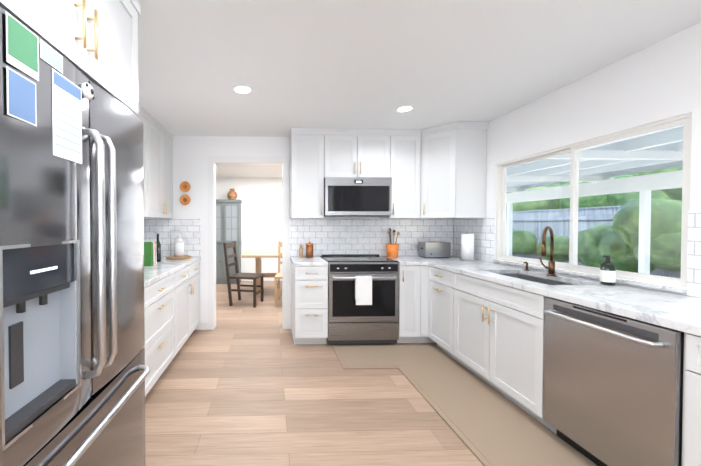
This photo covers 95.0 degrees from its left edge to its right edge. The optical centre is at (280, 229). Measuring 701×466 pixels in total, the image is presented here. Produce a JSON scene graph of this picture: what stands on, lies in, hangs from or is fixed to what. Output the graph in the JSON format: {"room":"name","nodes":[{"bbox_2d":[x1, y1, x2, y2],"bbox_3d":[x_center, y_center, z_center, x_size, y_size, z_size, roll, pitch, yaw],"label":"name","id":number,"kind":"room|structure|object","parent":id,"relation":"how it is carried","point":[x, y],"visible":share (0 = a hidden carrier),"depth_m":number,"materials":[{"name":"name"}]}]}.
{"room":"kitchen","nodes":[
{"label":"kitchen","id":0,"kind":"room"},
{"bbox_2d":[216,177,281,272],"bbox_3d":[0.083,-0.006,7.390,5.040,2.400,0.120,0,1,-2],"label":"wall","id":1,"kind":"structure","parent":0,"point":[261,215],"depth_m":7.31,"materials":[{"name":"white paint"}]},
{"bbox_2d":[241,277,281,280],"bbox_3d":[0.085,1.150,7.339,4.800,0.090,0.012,0,1,-2],"label":"baseboard","id":2,"kind":"structure","parent":1,"relation":"attached to","point":[269,278],"depth_m":7.32,"materials":[{"name":"white wood"}]},
{"bbox_2d":[172,136,453,321],"bbox_3d":[0.268,0.046,3.994,3.870,2.400,0.120,0,1,-2],"label":"wall","id":3,"kind":"structure","parent":0,"point":[191,154],"depth_m":3.89,"materials":[{"name":"white paint"}]},
{"bbox_2d":[146,219,200,256],"bbox_3d":[-1.321,0.103,3.882,0.663,0.468,0.008,0,1,-2],"label":"backsplash","id":4,"kind":"structure","parent":3,"relation":"attached to","point":[190,231],"depth_m":3.88,"materials":[{"name":"tile"}]},
{"bbox_2d":[180,181,190,204],"bbox_3d":[-1.169,-0.445,3.865,0.132,0.298,0.032,0,1,-2],"label":"mold","id":5,"kind":"object","parent":3,"relation":"attached to","point":[185,199],"visible":0.96,"depth_m":3.85,"materials":[{"name":"orange"}]},
{"bbox_2d":[194,322,207,329],"bbox_3d":[-1.282,1.203,3.898,0.763,0.090,0.012,0,1,-2],"label":"baseboard","id":6,"kind":"structure","parent":3,"relation":"attached to","point":[202,325],"depth_m":3.90,"materials":[{"name":"white wood"}]},
{"bbox_2d":[207,156,288,329],"bbox_3d":[-0.399,0.171,3.977,1.005,2.150,0.148,0,1,-2],"label":"door frame","id":7,"kind":"structure","parent":3,"relation":"attached to","point":[213,162],"depth_m":3.90,"materials":[{"name":"white wood"}]},
{"bbox_2d":[290,128,323,218],"bbox_3d":[0.307,-0.639,3.731,0.374,1.018,0.384,0,1,-2],"label":"upper cabinet","id":8,"kind":"object","parent":3,"relation":"attached to","point":[306,173],"visible":1,"depth_m":3.58,"materials":[{"name":"white wood"}]},
{"bbox_2d":[324,128,390,177],"bbox_3d":[0.875,-0.872,3.744,0.759,0.553,0.384,0,1,-2],"label":"upper cabinet","id":9,"kind":"object","parent":3,"relation":"attached to","point":[348,152],"visible":0.83,"depth_m":3.59,"materials":[{"name":"white wood"}]},
{"bbox_2d":[324,177,391,216],"bbox_3d":[0.876,-0.372,3.735,0.754,0.435,0.401,0,1,-2],"label":"microwave","id":10,"kind":"object","parent":9,"relation":"attached to","point":[357,196],"visible":0.96,"depth_m":3.54,"materials":[{"name":"grey metal"}]},
{"bbox_2d":[290,219,452,255],"bbox_3d":[1.156,0.102,3.955,2.073,0.468,0.008,0,1,-2],"label":"backsplash","id":11,"kind":"structure","parent":3,"relation":"attached to","point":[347,236],"depth_m":3.95,"materials":[{"name":"tile"}]},
{"bbox_2d":[380,129,420,218],"bbox_3d":[1.432,-0.639,3.764,0.354,1.018,0.384,0,1,-2],"label":"upper cabinet","id":12,"kind":"object","parent":3,"relation":"attached to","point":[405,147],"visible":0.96,"depth_m":3.61,"materials":[{"name":"white wood"}]},
{"bbox_2d":[145,281,554,465],"bbox_3d":[0.216,1.288,2.876,5.040,0.050,9.190,0,1,-2],"label":"floor","id":13,"kind":"structure","parent":0,"point":[244,382],"depth_m":2.24,"materials":[{"name":"brown wood"}]},
{"bbox_2d":[0,7,149,465],"bbox_3d":[-1.068,0.385,1.073,0.967,1.812,0.902,0,1,-2],"label":"fridge","id":14,"kind":"object","parent":13,"relation":"on","point":[74,371],"visible":1,"depth_m":0.95,"materials":[{"name":"grey metal"}]},
{"bbox_2d":[144,273,175,396],"bbox_3d":[-1.269,0.835,2.478,0.704,0.868,0.799,0,1,-2],"label":"base cabinet","id":15,"kind":"object","parent":13,"relation":"on","point":[159,315],"visible":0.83,"depth_m":2.47,"materials":[{"name":"white wood"}]},
{"bbox_2d":[175,260,199,353],"bbox_3d":[-1.296,0.821,3.387,0.704,0.868,1.019,0,1,-2],"label":"base cabinet","id":16,"kind":"object","parent":13,"relation":"on","point":[187,300],"visible":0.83,"depth_m":3.29,"materials":[{"name":"white wood"}]},
{"bbox_2d":[144,257,200,287],"bbox_3d":[-1.292,0.376,2.721,0.673,0.040,2.340,0,1,-2],"label":"countertop","id":17,"kind":"structure","parent":16,"relation":"on","point":[163,268],"depth_m":2.87,"materials":[{"name":"stone"}]},
{"bbox_2d":[144,241,155,265],"bbox_3d":[-1.325,0.230,3.049,0.190,0.240,0.138,0,1,-2],"label":"cookbooks","id":18,"kind":"object","parent":17,"relation":"on","point":[149,253],"visible":0.48,"depth_m":2.98,"materials":[{"name":"green paper"}]},
{"bbox_2d":[156,234,160,261],"bbox_3d":[-1.309,0.195,3.360,0.058,0.300,0.060,0,1,-2],"label":"oil bottle","id":19,"kind":"object","parent":17,"relation":"on","point":[158,251],"visible":0.81,"depth_m":3.32,"materials":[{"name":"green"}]},
{"bbox_2d":[167,255,191,259],"bbox_3d":[-1.188,0.329,3.686,0.280,0.022,0.280,0,1,-2],"label":"serving board","id":20,"kind":"object","parent":17,"relation":"on","point":[179,258],"visible":0.83,"depth_m":3.58,"materials":[{"name":"brown wood"}]},
{"bbox_2d":[170,230,183,256],"bbox_3d":[-1.208,0.161,3.683,0.149,0.310,0.110,0,1,-2],"label":"bottle","id":21,"kind":"object","parent":20,"relation":"on","point":[178,247],"visible":0.96,"depth_m":3.65,"materials":[{"name":"white ceramic"}]},
{"bbox_2d":[216,199,241,283],"bbox_3d":[-1.267,0.270,7.049,0.760,1.860,0.450,0,1,-2],"label":"hutch","id":22,"kind":"object","parent":13,"relation":"on","point":[228,221],"visible":0.5,"depth_m":6.95,"materials":[{"name":"grey"}]},
{"bbox_2d":[227,189,236,199],"bbox_3d":[-1.089,-0.787,7.083,0.240,0.250,0.240,0,1,-2],"label":"vase","id":23,"kind":"object","parent":22,"relation":"on","point":[232,194],"visible":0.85,"depth_m":7.01,"materials":[{"name":"brown ceramic"}]},
{"bbox_2d":[223,241,263,307],"bbox_3d":[-0.604,0.721,5.203,0.546,1.019,0.440,0,1,13],"label":"dining chair","id":24,"kind":"object","parent":13,"relation":"on","point":[238,275],"visible":1,"depth_m":5.07,"materials":[{"name":"brown wood"}]},
{"bbox_2d":[242,251,281,296],"bbox_3d":[0.339,0.833,6.009,2.070,0.765,0.900,0,1,-2],"label":"dining table","id":25,"kind":"object","parent":13,"relation":"on","point":[257,255],"visible":0.21,"depth_m":5.83,"materials":[{"name":"beige wood"}]},
{"bbox_2d":[274,241,281,306],"bbox_3d":[0.154,0.720,5.244,0.440,1.019,0.546,0,1,6],"label":"dining chair","id":26,"kind":"object","parent":13,"relation":"on","point":[278,275],"visible":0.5,"depth_m":5.34,"materials":[{"name":"beige wood"}]},
{"bbox_2d":[291,262,327,343],"bbox_3d":[0.321,0.818,3.619,0.353,0.868,0.654,0,1,-2],"label":"base cabinet","id":27,"kind":"object","parent":13,"relation":"on","point":[309,304],"visible":1,"depth_m":3.33,"materials":[{"name":"white wood"}]},
{"bbox_2d":[290,256,327,265],"bbox_3d":[0.313,0.362,3.625,0.368,0.040,0.626,0,1,-2],"label":"countertop","id":28,"kind":"structure","parent":27,"relation":"on","point":[316,260],"depth_m":3.37,"materials":[{"name":"stone"}]},
{"bbox_2d":[299,244,302,257],"bbox_3d":[0.249,0.260,3.787,0.055,0.157,0.056,0,1,-2],"label":"salt mill","id":29,"kind":"object","parent":28,"relation":"on","point":[300,250],"visible":1,"depth_m":3.77,"materials":[{"name":"beige wood"}]},
{"bbox_2d":[306,242,312,257],"bbox_3d":[0.350,0.246,3.769,0.094,0.185,0.094,0,1,-2],"label":"jar","id":30,"kind":"object","parent":28,"relation":"on","point":[309,249],"visible":1,"depth_m":3.73,"materials":[{"name":"brown"}]},
{"bbox_2d":[320,254,398,344],"bbox_3d":[0.880,0.785,3.599,0.752,0.935,0.668,0,1,-2],"label":"range","id":31,"kind":"object","parent":13,"relation":"on","point":[363,299],"visible":0.98,"depth_m":3.34,"materials":[{"name":"grey metal"}]},
{"bbox_2d":[397,265,420,342],"bbox_3d":[1.377,0.817,3.649,0.232,0.868,0.654,0,1,-2],"label":"base cabinet","id":32,"kind":"object","parent":13,"relation":"on","point":[409,301],"visible":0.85,"depth_m":3.36,"materials":[{"name":"white wood"}]},
{"bbox_2d":[416,265,435,342],"bbox_3d":[1.852,0.817,3.681,0.718,0.868,0.618,0,1,-2],"label":"base cabinet","id":33,"kind":"object","parent":13,"relation":"on","point":[423,338],"visible":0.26,"depth_m":3.36,"materials":[{"name":"white wood"}]},
{"bbox_2d":[383,256,425,265],"bbox_3d":[1.400,0.361,3.656,0.278,0.040,0.628,0,1,-2],"label":"countertop","id":34,"kind":"structure","parent":33,"relation":"on","point":[402,260],"depth_m":3.37,"materials":[{"name":"stone"}]},
{"bbox_2d":[386,228,399,257],"bbox_3d":[1.359,0.160,3.808,0.150,0.355,0.150,0,1,-2],"label":"utensil crock","id":35,"kind":"object","parent":34,"relation":"on","point":[392,250],"visible":1,"depth_m":3.76,"materials":[{"name":"orange ceramic"}]},
{"bbox_2d":[428,266,462,364],"bbox_3d":[1.890,0.825,3.138,0.674,0.868,0.467,0,1,-2],"label":"base cabinet","id":36,"kind":"object","parent":13,"relation":"on","point":[441,288],"visible":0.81,"depth_m":3.11,"materials":[{"name":"white wood"}]},
{"bbox_2d":[332,345,597,465],"bbox_3d":[1.151,1.272,1.800,1.105,0.014,3.145,0,1,-2],"label":"rug","id":37,"kind":"object","parent":13,"relation":"on","point":[487,424],"visible":1,"depth_m":2.21,"materials":[{"name":"beige fabric"}]},
{"bbox_2d":[453,273,573,434],"bbox_3d":[1.911,0.836,2.426,0.674,0.868,0.954,0,1,-2],"label":"base cabinet","id":38,"kind":"object","parent":13,"relation":"on","point":[499,338],"visible":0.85,"depth_m":2.28,"materials":[{"name":"white wood"}]},
{"bbox_2d":[406,226,700,335],"bbox_3d":[1.918,0.296,2.184,0.673,0.636,3.598,0,1,-2],"label":"countertop","id":39,"kind":"structure","parent":38,"relation":"on","point":[681,313],"depth_m":1.86,"materials":[{"name":"stone"}]},
{"bbox_2d":[419,242,450,257],"bbox_3d":[1.846,0.245,3.773,0.308,0.187,0.170,0,1,-2],"label":"toaster","id":40,"kind":"object","parent":39,"relation":"on","point":[434,249],"visible":1,"depth_m":3.69,"materials":[{"name":"silver metal"}]},
{"bbox_2d":[459,230,474,260],"bbox_3d":[2.059,0.177,3.458,0.150,0.332,0.150,0,1,-2],"label":"paper towel","id":41,"kind":"object","parent":39,"relation":"on","point":[467,246],"visible":1,"depth_m":3.41,"materials":[{"name":"white paper"}]},
{"bbox_2d":[501,274,572,284],"bbox_3d":[1.945,0.505,2.429,0.382,0.209,0.732,0,1,-2],"label":"sink basin","id":42,"kind":"object","parent":39,"relation":"in","point":[531,277],"depth_m":2.55,"materials":[{"name":"silver metal"}]},
{"bbox_2d":[524,226,555,275],"bbox_3d":[2.041,0.165,2.518,0.208,0.386,0.394,0,1,-2],"label":"faucet","id":43,"kind":"object","parent":39,"relation":"on","point":[551,264],"depth_m":2.42,"materials":[{"name":"brown metal"}]},
{"bbox_2d":[600,255,615,285],"bbox_3d":[2.160,0.268,2.072,0.072,0.192,0.074,0,1,-2],"label":"soap bottle","id":44,"kind":"object","parent":39,"relation":"on","point":[607,271],"visible":0.98,"depth_m":2.05,"materials":[{"name":"grey"}]},
{"bbox_2d":[543,297,683,465],"bbox_3d":[1.903,0.851,1.625,0.661,0.862,0.627,0,1,-2],"label":"dishwasher","id":45,"kind":"object","parent":13,"relation":"on","point":[613,389],"visible":0.9,"depth_m":1.54,"materials":[{"name":"grey metal"}]},
{"bbox_2d":[681,332,700,465],"bbox_3d":[1.957,0.860,0.851,0.674,0.868,0.914,0,1,-2],"label":"base cabinet","id":46,"kind":"object","parent":13,"relation":"on","point":[691,435],"visible":0.83,"depth_m":1.26,"materials":[{"name":"white wood"}]},
{"bbox_2d":[138,0,700,177],"bbox_3d":[0.216,-1.177,2.838,5.040,0.080,9.190,0,1,-2],"label":"ceiling","id":47,"kind":"structure","parent":0,"point":[362,64],"depth_m":2.04,"materials":[{"name":"white paint"}]},
{"bbox_2d":[232,85,252,93],"bbox_3d":[-0.305,-1.129,2.539,0.169,0.005,0.169,1,1,43],"label":"recessed light","id":48,"kind":"object","parent":47,"relation":"in","point":[242,89],"depth_m":2.53,"materials":[{"name":"white plastic"}]},
{"bbox_2d":[395,105,414,111],"bbox_3d":[1.173,-1.135,2.962,0.169,0.005,0.169,1,1,43],"label":"recessed light","id":49,"kind":"object","parent":47,"relation":"in","point":[406,108],"depth_m":2.95,"materials":[{"name":"white plastic"}]},
{"bbox_2d":[464,22,700,295],"bbox_3d":[2.345,0.088,1.219,0.120,2.400,5.790,0,1,-2],"label":"wall","id":50,"kind":"structure","parent":0,"point":[658,81],"depth_m":2.13,"materials":[{"name":"white paint"}]},
{"bbox_2d":[414,122,488,218],"bbox_3d":[1.914,-0.638,3.654,0.595,1.018,0.632,0,1,-2],"label":"upper cabinet","id":51,"kind":"object","parent":50,"relation":"attached to","point":[453,164],"visible":0.94,"depth_m":3.38,"materials":[{"name":"white wood"}]},
{"bbox_2d":[453,211,700,297],"bbox_3d":[2.251,0.128,2.187,0.008,0.470,3.588,0,1,-2],"label":"backsplash","id":52,"kind":"structure","parent":50,"relation":"attached to","point":[482,230],"depth_m":3.28,"materials":[{"name":"tile"}]},
{"bbox_2d":[492,112,691,292],"bbox_3d":[2.273,-0.160,2.499,0.112,1.003,1.520,0,1,-2],"label":"window","id":53,"kind":"structure","parent":50,"relation":"in","point":[685,120],"depth_m":2.26,"materials":[{"name":"glass"}]},
{"bbox_3d":[-1.643,0.090,1.102,0.120,2.400,5.790,0,1,-2],"label":"wall","id":54,"kind":"structure","parent":0,"visible":0},
{"bbox_2d":[0,0,140,114],"bbox_3d":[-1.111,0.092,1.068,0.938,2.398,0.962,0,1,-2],"label":"upper cabinet","id":55,"kind":"object","parent":54,"relation":"attached to","point":[95,42],"visible":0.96,"depth_m":1.16,"materials":[{"name":"white wood"}]},
{"bbox_2d":[136,104,148,216],"bbox_3d":[-1.442,-0.623,2.701,0.374,1.018,0.779,0,1,-2],"label":"upper cabinet","id":56,"kind":"object","parent":54,"relation":"attached to","point":[143,115],"visible":0.19,"depth_m":3.03,"materials":[{"name":"white wood"}]},
{"bbox_2d":[144,219,145,240],"bbox_3d":[-1.624,0.121,2.707,0.008,0.468,2.340,0,1,-2],"label":"backsplash","id":57,"kind":"structure","parent":54,"relation":"attached to","point":[144,229],"depth_m":3.83,"materials":[{"name":"tile"}]},
{"bbox_2d":[144,114,173,218],"bbox_3d":[-1.464,-0.635,3.480,0.374,1.018,0.779,0,1,-2],"label":"upper cabinet","id":58,"kind":"object","parent":54,"relation":"attached to","point":[160,171],"visible":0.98,"depth_m":3.43,"materials":[{"name":"white wood"}]},
{"label":"outside","id":59,"kind":"structure","parent":0,"visible":0},
{"bbox_3d":[13.171,1.199,9.383,22.000,0.050,30.000,0,1,-2],"label":"ground","id":60,"kind":"structure","parent":59,"visible":0},
{"bbox_2d":[506,205,680,278],"bbox_3d":[9.583,0.246,9.263,0.100,1.840,30.000,0,1,-2],"label":"fence","id":61,"kind":"object","parent":60,"relation":"on","point":[562,227],"depth_m":10.65,"materials":[{"name":"grey wood"}]},
{"bbox_2d":[506,125,682,274],"bbox_3d":[4.963,-0.102,7.121,5.440,2.600,20.000,0,1,-2],"label":"patio cover","id":62,"kind":"object","parent":60,"relation":"on","point":[542,166],"depth_m":6.30,"materials":[{"name":"white"}]},
{"bbox_2d":[506,167,682,272],"bbox_3d":[11.218,-1.491,13.451,7.171,5.794,23.053,0,1,-2],"label":"bush","id":63,"kind":"object","parent":60,"relation":"on","point":[591,244],"depth_m":7.85,"materials":[{"name":"green plant"}]}
]}

